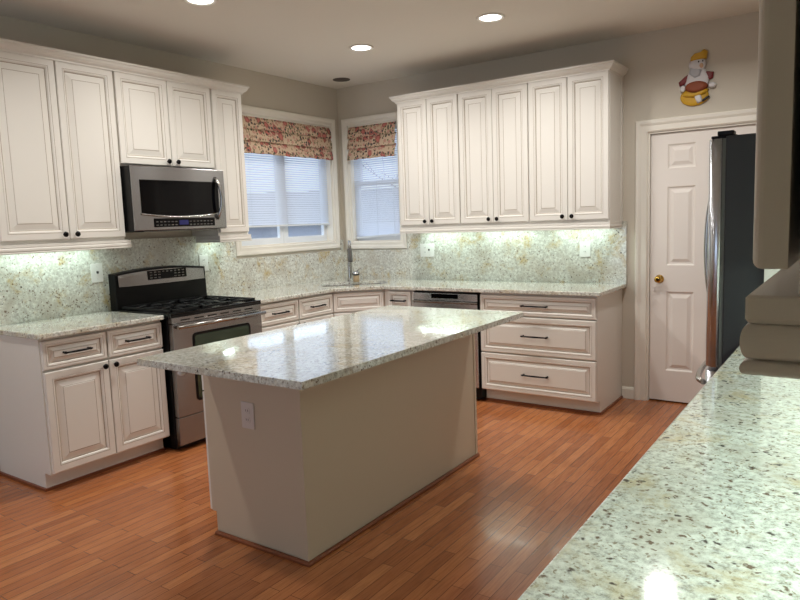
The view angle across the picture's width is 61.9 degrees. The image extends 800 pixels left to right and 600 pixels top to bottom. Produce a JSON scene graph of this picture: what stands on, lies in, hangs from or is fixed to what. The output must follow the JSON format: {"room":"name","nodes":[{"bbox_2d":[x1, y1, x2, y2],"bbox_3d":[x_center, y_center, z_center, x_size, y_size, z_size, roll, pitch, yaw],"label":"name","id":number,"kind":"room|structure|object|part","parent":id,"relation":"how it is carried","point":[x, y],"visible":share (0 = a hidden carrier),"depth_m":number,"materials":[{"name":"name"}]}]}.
{"room":"kitchen","nodes":[
{"label":"kitchen","id":0,"kind":"room"},
{"bbox_2d":[0,15,342,470],"bbox_3d":[-2.897,-0.243,3.528,0.140,2.780,8.000,3,8,34],"label":"wall","id":1,"kind":"structure","parent":0,"point":[268,91],"depth_m":5.23,"materials":[{"name":"beige paint"}]},
{"bbox_2d":[0,51,125,245],"bbox_3d":[-2.172,-0.901,4.099,0.360,1.098,0.794,3,8,34],"label":"upper cabinet","id":2,"kind":"object","parent":1,"relation":"attached to","point":[60,178],"visible":1,"depth_m":4.00,"materials":[{"name":"white paint"}]},
{"bbox_3d":[-2.160,-0.877,3.868,0.021,1.061,0.400,3,8,34],"label":"door","id":3,"kind":"part","parent":2,"relation":"part of","materials":[{"name":"white paint"}]},
{"bbox_3d":[-1.938,-0.922,4.189,0.021,1.061,0.374,3,8,34],"label":"door","id":4,"kind":"part","parent":2,"relation":"part of","materials":[{"name":"white paint"}]},
{"bbox_2d":[0,38,249,94],"bbox_3d":[-1.879,-1.519,4.473,0.374,0.060,1.979,3,8,34],"label":"crown molding","id":5,"kind":"structure","parent":2,"relation":"attached to","point":[6,45],"depth_m":4.25,"materials":[{"name":"white paint"}]},
{"bbox_2d":[0,240,131,254],"bbox_3d":[-2.138,-0.330,4.164,0.286,0.052,0.846,3,8,34],"label":"rail","id":6,"kind":"object","parent":1,"relation":"attached to","point":[94,245],"visible":0.98,"depth_m":4.05,"materials":[{"name":"white paint"}]},
{"bbox_2d":[112,72,214,169],"bbox_3d":[-1.734,-1.232,4.718,0.360,0.615,0.787,3,8,34],"label":"upper cabinet","id":7,"kind":"object","parent":1,"relation":"attached to","point":[160,123],"visible":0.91,"depth_m":4.60,"materials":[{"name":"white paint"}]},
{"bbox_3d":[-1.723,-1.205,4.484,0.021,0.584,0.392,3,8,34],"label":"door","id":8,"kind":"part","parent":7,"relation":"part of","materials":[{"name":"white paint"}]},
{"bbox_2d":[120,165,226,232],"bbox_3d":[-1.657,-0.708,4.744,0.454,0.434,0.776,3,8,34],"label":"microwave","id":9,"kind":"object","parent":7,"relation":"attached to","point":[155,199],"visible":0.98,"depth_m":4.58,"materials":[{"name":"silver metal"}]},
{"bbox_3d":[-1.514,-0.592,4.660,0.012,0.032,0.663,3,8,34],"label":"chrome trim","id":10,"kind":"part","parent":9,"relation":"part of","materials":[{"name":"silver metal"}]},
{"bbox_3d":[-1.503,-0.547,4.682,0.002,0.058,0.512,3,8,34],"label":"control panel","id":11,"kind":"part","parent":9,"relation":"part of","materials":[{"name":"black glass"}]},
{"bbox_3d":[-1.324,-0.746,4.885,0.070,0.309,0.024,0,7,20],"label":"handle","id":12,"kind":"part","parent":9,"relation":"part of","materials":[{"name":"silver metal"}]},
{"bbox_3d":[-1.504,-1.250,4.801,0.021,0.584,0.372,3,8,34],"label":"door","id":13,"kind":"part","parent":7,"relation":"part of","materials":[{"name":"white paint"}]},
{"bbox_2d":[0,236,344,324],"bbox_3d":[-1.535,-0.274,5.372,0.019,0.485,3.439,3,8,34],"label":"backsplash","id":14,"kind":"structure","parent":1,"relation":"attached to","point":[33,286],"depth_m":4.70,"materials":[{"name":"stone"}]},
{"bbox_2d":[90,263,103,282],"bbox_3d":[-2.069,-0.185,4.563,0.018,0.130,0.086,3,8,34],"label":"light switch","id":15,"kind":"object","parent":14,"relation":"attached to","point":[96,269],"visible":1,"depth_m":4.56,"materials":[{"name":"white plastic"}]},
{"bbox_2d":[199,255,208,270],"bbox_3d":[-1.560,-0.294,5.307,0.008,0.130,0.086,3,8,34],"label":"wall outlet","id":16,"kind":"object","parent":14,"relation":"attached to","point":[203,259],"visible":0.9,"depth_m":5.31,"materials":[{"name":"white plastic"}]},
{"bbox_2d":[195,234,251,242],"bbox_3d":[-1.398,-0.484,5.258,0.314,0.052,0.319,3,8,34],"label":"rail","id":17,"kind":"object","parent":14,"relation":"attached to","point":[243,237],"visible":0.98,"depth_m":5.14,"materials":[{"name":"white paint"}]},
{"bbox_2d":[192,89,248,235],"bbox_3d":[-1.429,-1.056,5.199,0.332,1.098,0.301,3,8,34],"label":"upper cabinet","id":18,"kind":"object","parent":1,"relation":"attached to","point":[226,108],"visible":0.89,"depth_m":5.11,"materials":[{"name":"white paint"}]},
{"bbox_3d":[-1.301,-1.053,5.111,0.021,1.061,0.290,3,8,34],"label":"door","id":19,"kind":"part","parent":18,"relation":"part of","materials":[{"name":"white paint"}]},
{"bbox_2d":[235,104,340,255],"bbox_3d":[-1.069,-1.074,6.123,0.162,1.259,1.366,3,8,34],"label":"window","id":20,"kind":"structure","parent":1,"relation":"in","point":[330,237],"depth_m":6.28,"materials":[{"name":"white paint"}]},
{"bbox_3d":[-1.278,-1.040,5.896,0.035,1.099,0.591,3,8,34],"label":"sash","id":21,"kind":"part","parent":20,"relation":"part of","materials":[{"name":"white plastic"}]},
{"bbox_2d":[244,153,329,227],"bbox_3d":[-1.064,-1.147,6.109,0.036,0.938,1.198,3,8,34],"label":"mini blind","id":22,"kind":"object","parent":20,"relation":"attached to","point":[317,214],"visible":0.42,"depth_m":6.13,"materials":[{"name":"white plastic"}]},
{"bbox_3d":[-1.047,-0.689,6.163,0.024,0.014,1.198,3,8,34],"label":"rail","id":23,"kind":"part","parent":22,"relation":"part of","materials":[{"name":"white plastic"}]},
{"bbox_2d":[242,115,332,159],"bbox_3d":[-1.020,-1.454,6.035,0.066,0.323,1.208,3,8,34],"label":"roman shade","id":24,"kind":"object","parent":20,"relation":"attached to","point":[261,135],"visible":0.88,"depth_m":6.00,"materials":[{"name":"fabric"}]},
{"bbox_3d":[-0.931,-1.111,6.399,0.035,1.099,0.591,3,8,34],"label":"sash","id":25,"kind":"part","parent":20,"relation":"part of","materials":[{"name":"white plastic"}]},
{"bbox_2d":[0,397,688,599],"bbox_3d":[-0.914,1.252,2.368,4.950,0.060,8.400,3,8,34],"label":"floor","id":26,"kind":"structure","parent":0,"point":[145,528],"depth_m":3.23,"materials":[{"name":"brown wood"}]},
{"bbox_2d":[0,320,169,491],"bbox_3d":[-1.987,0.601,4.193,0.670,0.883,0.794,3,8,34],"label":"base cabinet","id":27,"kind":"object","parent":26,"relation":"on","point":[76,407],"visible":0.96,"depth_m":3.94,"materials":[{"name":"white paint"}]},
{"bbox_3d":[-1.870,0.290,3.841,0.021,0.162,0.382,3,8,34],"label":"drawer","id":28,"kind":"part","parent":27,"relation":"part of","materials":[{"name":"white paint"}]},
{"bbox_3d":[-1.845,0.288,3.823,0.040,0.016,0.171,3,8,34],"label":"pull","id":29,"kind":"part","parent":27,"relation":"part of","materials":[{"name":"black metal"}]},
{"bbox_3d":[-1.856,0.672,3.886,0.021,0.581,0.384,3,8,34],"label":"door","id":30,"kind":"part","parent":27,"relation":"part of","materials":[{"name":"white paint"}]},
{"bbox_2d":[0,311,163,339],"bbox_3d":[-2.010,0.147,4.145,0.651,0.030,0.800,3,8,34],"label":"countertop","id":31,"kind":"structure","parent":27,"relation":"on","point":[88,322],"depth_m":4.03,"materials":[{"name":"stone"}]},
{"bbox_3d":[-2.019,1.029,4.276,0.551,0.016,0.794,3,8,34],"label":"shoe moulding","id":32,"kind":"part","parent":27,"relation":"part of","materials":[{"name":"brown wood"}]},
{"bbox_3d":[-1.649,0.245,4.160,0.021,0.162,0.378,3,8,34],"label":"drawer","id":33,"kind":"part","parent":27,"relation":"part of","materials":[{"name":"white paint"}]},
{"bbox_3d":[-1.623,0.243,4.143,0.040,0.016,0.171,3,8,34],"label":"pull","id":34,"kind":"part","parent":27,"relation":"part of","materials":[{"name":"black metal"}]},
{"bbox_3d":[-1.636,0.627,4.204,0.021,0.581,0.380,3,8,34],"label":"door","id":35,"kind":"part","parent":27,"relation":"part of","materials":[{"name":"white paint"}]},
{"bbox_2d":[108,265,265,448],"bbox_3d":[-1.489,0.357,4.805,0.738,1.191,0.788,3,8,34],"label":"gas range","id":36,"kind":"object","parent":26,"relation":"on","point":[193,317],"visible":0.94,"depth_m":4.61,"materials":[{"name":"silver metal"}]},
{"bbox_2d":[115,298,260,317],"bbox_3d":[-1.522,0.047,4.783,0.670,0.028,0.788,3,8,34],"label":"cooktop","id":37,"kind":"object","parent":36,"relation":"in","point":[173,307],"depth_m":4.64,"materials":[{"name":"black metal"}]},
{"bbox_3d":[-1.237,0.822,4.697,0.042,0.186,0.774,3,8,34],"label":"drawer","id":38,"kind":"part","parent":36,"relation":"part of","materials":[{"name":"silver metal"}]},
{"bbox_3d":[-1.250,0.420,4.648,0.046,0.617,0.774,3,8,34],"label":"oven door","id":39,"kind":"part","parent":36,"relation":"part of","materials":[{"name":"silver metal"}]},
{"bbox_3d":[-1.218,0.135,4.585,0.059,0.024,0.762,3,8,34],"label":"handle","id":40,"kind":"part","parent":36,"relation":"part of","materials":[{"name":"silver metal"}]},
{"bbox_2d":[260,292,332,331],"bbox_3d":[-1.051,0.410,5.546,0.670,0.883,0.895,3,8,34],"label":"base cabinet","id":41,"kind":"object","parent":26,"relation":"on","point":[289,312],"visible":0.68,"depth_m":5.33,"materials":[{"name":"white paint"}]},
{"bbox_3d":[-0.944,0.101,5.181,0.021,0.162,0.432,3,8,34],"label":"drawer","id":42,"kind":"part","parent":41,"relation":"part of","materials":[{"name":"white paint"}]},
{"bbox_3d":[-0.930,0.482,5.225,0.021,0.581,0.432,3,8,34],"label":"door","id":43,"kind":"part","parent":41,"relation":"part of","materials":[{"name":"white paint"}]},
{"bbox_3d":[-0.918,0.099,5.163,0.040,0.016,0.171,3,8,34],"label":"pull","id":44,"kind":"part","parent":41,"relation":"part of","materials":[{"name":"black metal"}]},
{"bbox_3d":[-0.697,0.050,5.537,0.021,0.162,0.416,3,8,34],"label":"drawer","id":45,"kind":"part","parent":41,"relation":"part of","materials":[{"name":"white paint"}]},
{"bbox_3d":[-0.683,0.432,5.581,0.021,0.581,0.416,3,8,34],"label":"door","id":46,"kind":"part","parent":41,"relation":"part of","materials":[{"name":"white paint"}]},
{"bbox_2d":[216,277,626,303],"bbox_3d":[0.087,-0.059,5.263,2.831,0.030,1.833,3,8,34],"label":"countertop","id":47,"kind":"structure","parent":41,"relation":"on","point":[267,295],"depth_m":5.47,"materials":[{"name":"stone"}]},
{"bbox_2d":[322,283,382,286],"bbox_3d":[-0.423,-0.034,6.107,0.630,0.176,0.400,-3,7,-10],"label":"sink","id":48,"kind":"object","parent":47,"relation":"in","point":[376,283],"visible":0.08,"depth_m":6.27,"materials":[{"name":"silver metal"}]},
{"bbox_2d":[347,240,360,281],"bbox_3d":[-0.454,-0.367,6.261,0.128,0.388,0.116,3,8,34],"label":"faucet","id":49,"kind":"object","parent":47,"relation":"on","point":[349,251],"visible":0.92,"depth_m":6.28,"materials":[{"name":"grey metal"}]},
{"bbox_2d":[352,271,359,281],"bbox_3d":[-0.407,-0.216,6.198,0.069,0.100,0.069,3,8,34],"label":"canister","id":50,"kind":"object","parent":47,"relation":"on","point":[355,274],"visible":1,"depth_m":6.17,"materials":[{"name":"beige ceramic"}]},
{"bbox_2d":[201,333,479,566],"bbox_3d":[-0.244,0.604,3.636,0.683,0.883,1.562,3,8,34],"label":"kitchen island","id":51,"kind":"object","parent":26,"relation":"on","point":[321,465],"visible":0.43,"depth_m":3.11,"materials":[{"name":"beige"}]},
{"bbox_3d":[-0.814,0.699,3.345,0.019,0.579,0.380,3,8,34],"label":"door","id":52,"kind":"part","parent":51,"relation":"part of","materials":[{"name":"white paint"}]},
{"bbox_2d":[241,401,254,429],"bbox_3d":[-0.682,0.517,2.986,0.080,0.122,0.008,3,8,34],"label":"wall outlet","id":53,"kind":"object","parent":51,"relation":"attached to","point":[247,409],"visible":1,"depth_m":2.98,"materials":[{"name":"beige plastic"}]},
{"bbox_2d":[244,408,249,414],"bbox_3d":[-0.684,0.496,2.981,0.033,0.029,0.002,3,8,34],"label":"receptacle","id":54,"kind":"object","parent":53,"relation":"attached to","point":[246,410],"depth_m":2.98,"materials":[{"name":"grey plastic"}]},
{"bbox_2d":[245,417,249,423],"bbox_3d":[-0.683,0.538,2.986,0.033,0.029,0.002,3,8,34],"label":"receptacle","id":55,"kind":"object","parent":53,"relation":"attached to","point":[247,419],"depth_m":2.98,"materials":[{"name":"grey plastic"}]},
{"bbox_2d":[137,305,522,389],"bbox_3d":[-0.208,0.175,3.353,0.955,0.030,1.864,3,8,34],"label":"island countertop","id":56,"kind":"structure","parent":51,"relation":"on","point":[307,355],"depth_m":3.00,"materials":[{"name":"stone"}]},
{"bbox_3d":[-0.196,1.035,3.664,0.603,0.017,1.562,3,8,34],"label":"shoe moulding","id":57,"kind":"part","parent":51,"relation":"part of","materials":[{"name":"brown wood"}]},
{"bbox_2d":[331,289,384,316],"bbox_3d":[-0.424,0.309,6.218,0.934,0.883,0.934,3,8,34],"label":"base cabinet","id":58,"kind":"object","parent":26,"relation":"on","point":[344,302],"visible":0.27,"depth_m":5.74,"materials":[{"name":"white paint"}]},
{"bbox_3d":[-0.450,0.401,5.776,0.215,0.581,0.021,-3,7,-10],"label":"door","id":59,"kind":"part","parent":58,"relation":"part of","materials":[{"name":"white paint"}]},
{"bbox_2d":[385,289,414,306],"bbox_3d":[0.159,0.316,5.979,0.300,0.883,0.670,3,8,34],"label":"base cabinet","id":60,"kind":"object","parent":26,"relation":"on","point":[392,297],"visible":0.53,"depth_m":5.69,"materials":[{"name":"white paint"}]},
{"bbox_3d":[-0.018,0.007,5.672,0.156,0.016,0.040,3,8,34],"label":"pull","id":61,"kind":"part","parent":60,"relation":"part of","materials":[{"name":"black metal"}]},
{"bbox_2d":[412,290,486,398],"bbox_3d":[0.540,0.325,5.710,0.624,0.863,0.622,3,8,34],"label":"dishwasher","id":62,"kind":"object","parent":26,"relation":"on","point":[433,299],"visible":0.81,"depth_m":5.37,"materials":[{"name":"silver metal"}]},
{"bbox_3d":[0.364,-0.024,5.434,0.604,0.060,0.020,3,8,34],"label":"control panel","id":63,"kind":"part","parent":62,"relation":"part of","materials":[{"name":"silver metal"}]},
{"bbox_2d":[480,289,622,414],"bbox_3d":[1.192,0.362,5.271,0.940,0.883,0.670,3,8,34],"label":"base cabinet","id":64,"kind":"object","parent":26,"relation":"on","point":[564,352],"visible":0.97,"depth_m":5.01,"materials":[{"name":"white paint"}]},
{"bbox_3d":[1.005,0.278,5.003,0.216,0.016,0.040,3,8,34],"label":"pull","id":65,"kind":"part","parent":64,"relation":"part of","materials":[{"name":"black metal"}]},
{"bbox_3d":[0.997,0.049,4.976,0.216,0.016,0.040,3,8,34],"label":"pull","id":66,"kind":"part","parent":64,"relation":"part of","materials":[{"name":"black metal"}]},
{"bbox_3d":[1.016,0.576,5.038,0.216,0.016,0.040,3,8,34],"label":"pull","id":67,"kind":"part","parent":64,"relation":"part of","materials":[{"name":"black metal"}]},
{"bbox_3d":[1.015,0.048,5.002,0.921,0.154,0.021,3,8,34],"label":"drawer","id":68,"kind":"part","parent":64,"relation":"part of","materials":[{"name":"white paint"}]},
{"bbox_3d":[1.033,0.575,5.064,0.921,0.294,0.021,3,8,34],"label":"drawer","id":69,"kind":"part","parent":64,"relation":"part of","materials":[{"name":"white paint"}]},
{"bbox_3d":[1.023,0.277,5.029,0.921,0.287,0.021,3,8,34],"label":"drawer","id":70,"kind":"part","parent":64,"relation":"part of","materials":[{"name":"white paint"}]},
{"bbox_3d":[1.241,0.785,5.369,0.940,0.016,0.551,3,8,34],"label":"shoe moulding","id":71,"kind":"part","parent":64,"relation":"part of","materials":[{"name":"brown wood"}]},
{"bbox_2d":[696,130,763,384],"bbox_3d":[1.934,0.110,3.181,0.893,1.777,0.910,3,8,34],"label":"refrigerator","id":72,"kind":"object","parent":26,"relation":"on","point":[731,274],"visible":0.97,"depth_m":2.92,"materials":[{"name":"grey metal"}]},
{"bbox_3d":[1.610,0.327,3.436,0.086,0.026,0.863,3,8,34],"label":"handle","id":73,"kind":"part","parent":72,"relation":"part of","materials":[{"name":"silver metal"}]},
{"bbox_3d":[1.557,-0.267,3.321,0.083,0.770,0.024,3,8,34],"label":"handle","id":74,"kind":"part","parent":72,"relation":"part of","materials":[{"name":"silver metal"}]},
{"bbox_3d":[1.670,0.600,3.433,0.067,0.665,0.910,3,8,34],"label":"freezer drawer","id":75,"kind":"part","parent":72,"relation":"part of","materials":[{"name":"silver metal"}]},
{"bbox_3d":[1.510,-0.225,3.146,0.067,1.010,0.452,3,8,34],"label":"door","id":76,"kind":"part","parent":72,"relation":"part of","materials":[{"name":"silver metal"}]},
{"bbox_2d":[764,269,780,281],"bbox_3d":[1.794,-0.161,2.663,0.598,2.483,0.020,3,8,34],"label":"end panel","id":77,"kind":"object","parent":26,"relation":"on","point":[768,273],"visible":0.02,"depth_m":2.82,"materials":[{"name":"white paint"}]},
{"bbox_3d":[1.031,0.790,1.656,0.649,0.883,2.698,3,8,34],"label":"base cabinet","id":78,"kind":"object","parent":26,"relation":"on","visible":0},
{"bbox_2d":[517,345,799,599],"bbox_3d":[1.007,0.337,1.597,0.655,0.030,2.722,3,8,34],"label":"countertop","id":79,"kind":"structure","parent":78,"relation":"on","point":[710,510],"depth_m":1.20,"materials":[{"name":"stone"}]},
{"bbox_2d":[0,0,758,88],"bbox_3d":[-1.015,-1.577,2.037,4.950,0.080,8.400,3,8,34],"label":"ceiling","id":80,"kind":"structure","parent":0,"point":[308,41],"depth_m":4.54,"materials":[{"name":"beige paint"}]},
{"bbox_2d":[184,0,216,5],"bbox_3d":[-1.160,-1.741,3.877,0.188,0.009,0.188,3,8,34],"label":"recessed light","id":81,"kind":"object","parent":80,"relation":"in","point":[192,2],"visible":1,"depth_m":3.91,"materials":[{"name":"white glass"}]},
{"bbox_2d":[333,78,349,81],"bbox_3d":[-0.540,-2.032,6.158,0.160,0.006,0.160,3,8,34],"label":"ceiling speaker","id":82,"kind":"object","parent":80,"relation":"attached to","point":[335,79],"visible":1,"depth_m":6.15,"materials":[{"name":"brown metal"}]},
{"bbox_2d":[349,44,373,51],"bbox_3d":[-0.293,-1.910,5.060,0.188,0.009,0.188,3,8,34],"label":"recessed light","id":83,"kind":"object","parent":80,"relation":"in","point":[359,47],"visible":1,"depth_m":5.05,"materials":[{"name":"white glass"}]},
{"bbox_2d":[476,13,504,22],"bbox_3d":[0.599,-1.867,4.418,0.188,0.009,0.188,3,8,34],"label":"recessed light","id":84,"kind":"object","parent":80,"relation":"in","point":[488,17],"visible":1,"depth_m":4.41,"materials":[{"name":"white glass"}]},
{"bbox_2d":[336,12,758,386],"bbox_3d":[1.340,-0.628,5.525,4.840,2.780,0.140,3,8,34],"label":"wall","id":85,"kind":"structure","parent":0,"point":[657,61],"depth_m":5.02,"materials":[{"name":"beige paint"}]},
{"bbox_2d":[341,111,406,248],"bbox_3d":[-0.216,-1.142,6.515,0.728,1.274,0.162,3,8,34],"label":"window","id":86,"kind":"structure","parent":85,"relation":"in","point":[395,241],"depth_m":6.59,"materials":[{"name":"white paint"}]},
{"bbox_2d":[347,121,396,160],"bbox_3d":[-0.273,-1.522,6.408,0.570,0.328,0.066,3,8,34],"label":"roman shade","id":87,"kind":"object","parent":86,"relation":"attached to","point":[369,141],"visible":1,"depth_m":6.39,"materials":[{"name":"fabric"}]},
{"bbox_2d":[353,124,399,238],"bbox_3d":[-0.224,-1.148,6.503,0.560,1.088,0.036,3,8,34],"label":"mini blind","id":88,"kind":"object","parent":86,"relation":"attached to","point":[375,224],"visible":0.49,"depth_m":6.52,"materials":[{"name":"white plastic"}]},
{"bbox_3d":[-0.205,-0.629,6.563,0.560,0.044,0.024,3,8,34],"label":"rail","id":89,"kind":"part","parent":88,"relation":"part of","materials":[{"name":"white plastic"}]},
{"bbox_3d":[-0.191,-0.879,6.568,0.568,0.577,0.035,3,8,34],"label":"sash","id":90,"kind":"part","parent":86,"relation":"part of","materials":[{"name":"white plastic"}]},
{"bbox_2d":[397,94,461,227],"bbox_3d":[0.322,-1.194,5.842,0.609,1.098,0.360,3,8,34],"label":"upper cabinet","id":91,"kind":"object","parent":85,"relation":"attached to","point":[428,129],"visible":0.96,"depth_m":5.71,"materials":[{"name":"white paint"}]},
{"bbox_3d":[0.118,-1.185,5.811,0.298,1.061,0.021,3,8,34],"label":"door","id":92,"kind":"part","parent":91,"relation":"part of","materials":[{"name":"white paint"}]},
{"bbox_3d":[0.367,-1.174,5.641,0.298,1.061,0.021,3,8,34],"label":"door","id":93,"kind":"part","parent":91,"relation":"part of","materials":[{"name":"white paint"}]},
{"bbox_2d":[344,221,626,283],"bbox_3d":[0.599,-0.419,5.969,2.812,0.485,0.019,3,8,34],"label":"backsplash","id":94,"kind":"structure","parent":85,"relation":"attached to","point":[547,255],"depth_m":5.74,"materials":[{"name":"stone"}]},
{"bbox_2d":[420,244,434,256],"bbox_3d":[0.249,-0.461,6.181,0.155,0.122,0.018,3,8,34],"label":"wall outlet","id":95,"kind":"object","parent":94,"relation":"attached to","point":[426,250],"visible":1,"depth_m":6.18,"materials":[{"name":"white plastic"}]},
{"bbox_2d":[580,242,590,256],"bbox_3d":[1.481,-0.406,5.343,0.090,0.122,0.008,3,8,34],"label":"wall outlet","id":96,"kind":"object","parent":94,"relation":"attached to","point":[585,247],"visible":1,"depth_m":5.34,"materials":[{"name":"white plastic"}]},
{"bbox_2d":[458,83,529,225],"bbox_3d":[0.829,-1.171,5.495,0.618,1.098,0.360,3,8,34],"label":"upper cabinet","id":97,"kind":"object","parent":85,"relation":"attached to","point":[493,123],"visible":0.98,"depth_m":5.36,"materials":[{"name":"white paint"}]},
{"bbox_3d":[0.623,-1.163,5.466,0.302,1.061,0.021,3,8,34],"label":"door","id":98,"kind":"part","parent":97,"relation":"part of","materials":[{"name":"white paint"}]},
{"bbox_2d":[389,60,628,103],"bbox_3d":[0.812,-1.725,5.418,1.946,0.060,0.374,3,8,34],"label":"crown molding","id":99,"kind":"structure","parent":97,"relation":"attached to","point":[613,66],"depth_m":5.15,"materials":[{"name":"white paint"}]},
{"bbox_3d":[0.875,-1.152,5.293,0.302,1.061,0.021,3,8,34],"label":"door","id":100,"kind":"part","parent":97,"relation":"part of","materials":[{"name":"white paint"}]},
{"bbox_2d":[528,71,622,223],"bbox_3d":[1.346,-1.148,5.140,0.634,1.098,0.360,3,8,34],"label":"upper cabinet","id":101,"kind":"object","parent":85,"relation":"attached to","point":[576,122],"visible":1,"depth_m":5.01,"materials":[{"name":"white paint"}]},
{"bbox_2d":[400,221,621,233],"bbox_3d":[0.858,-0.600,5.557,1.873,0.052,0.314,3,8,34],"label":"rail","id":102,"kind":"object","parent":101,"relation":"attached to","point":[616,224],"visible":0.98,"depth_m":5.32,"materials":[{"name":"white paint"}]},
{"bbox_3d":[1.135,-1.140,5.114,0.308,1.061,0.021,3,8,34],"label":"door","id":103,"kind":"part","parent":101,"relation":"part of","materials":[{"name":"white paint"}]},
{"bbox_3d":[1.392,-1.129,4.939,0.308,1.061,0.021,3,8,34],"label":"door","id":104,"kind":"part","parent":101,"relation":"part of","materials":[{"name":"white paint"}]},
{"bbox_2d":[622,386,633,398],"bbox_3d":[1.812,0.736,5.298,0.095,0.092,0.014,3,8,34],"label":"baseboard","id":105,"kind":"structure","parent":85,"relation":"attached to","point":[627,392],"depth_m":5.29,"materials":[{"name":"white paint"}]},
{"bbox_2d":[634,108,756,402],"bbox_3d":[2.230,-0.268,4.919,0.946,2.143,0.168,3,8,34],"label":"door","id":106,"kind":"structure","parent":85,"relation":"in","point":[672,154],"depth_m":5.01,"materials":[{"name":"white paint"}]},
{"bbox_3d":[1.960,-0.157,5.059,0.064,0.064,0.066,3,8,34],"label":"knob","id":107,"kind":"part","parent":106,"relation":"part of","materials":[{"name":"gold metal"}]},
{"bbox_2d":[679,49,716,105],"bbox_3d":[2.111,-1.579,4.743,0.252,0.380,0.044,3,8,34],"label":"wall plaque","id":108,"kind":"object","parent":85,"relation":"attached to","point":[695,90],"visible":1,"depth_m":4.73,"materials":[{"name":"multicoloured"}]},
{"bbox_2d":[682,81,708,96],"bbox_3d":[2.105,-1.504,4.758,0.175,0.112,0.044,3,8,34],"label":"basket","id":109,"kind":"object","parent":108,"relation":"on","point":[691,88],"depth_m":4.74,"materials":[{"name":"yellow"}]},
{"bbox_3d":[1.670,-0.209,1.843,0.104,2.780,5.600,3,8,34],"label":"wall","id":110,"kind":"structure","parent":0,"visible":0},
{"bbox_2d":[753,0,799,294],"bbox_3d":[0.582,-0.595,0.643,0.360,1.098,0.900,3,8,34],"label":"upper cabinet","id":111,"kind":"object","parent":110,"relation":"attached to","point":[776,234],"visible":1,"depth_m":0.41,"materials":[{"name":"white paint"}]},
{"bbox_2d":[739,260,799,378],"bbox_3d":[1.121,-0.128,1.441,0.333,0.052,2.716,3,8,34],"label":"rail","id":112,"kind":"object","parent":111,"relation":"attached to","point":[770,339],"visible":1,"depth_m":0.42,"materials":[{"name":"white paint"}]},
{"label":"outside","id":113,"kind":"structure","parent":0,"visible":0},
{"bbox_3d":[3.745,0.851,13.166,90.000,0.100,75.000,3,8,34],"label":"ground","id":114,"kind":"structure","parent":113,"visible":0},
{"bbox_2d":[247,189,399,238],"bbox_3d":[-2.673,-3.937,37.124,18.800,4.300,7.200,-3,7,-7],"label":"neighbouring house","id":115,"kind":"structure","parent":114,"relation":"on","point":[308,230],"depth_m":33.81,"materials":[{"name":"grey"}]}
]}

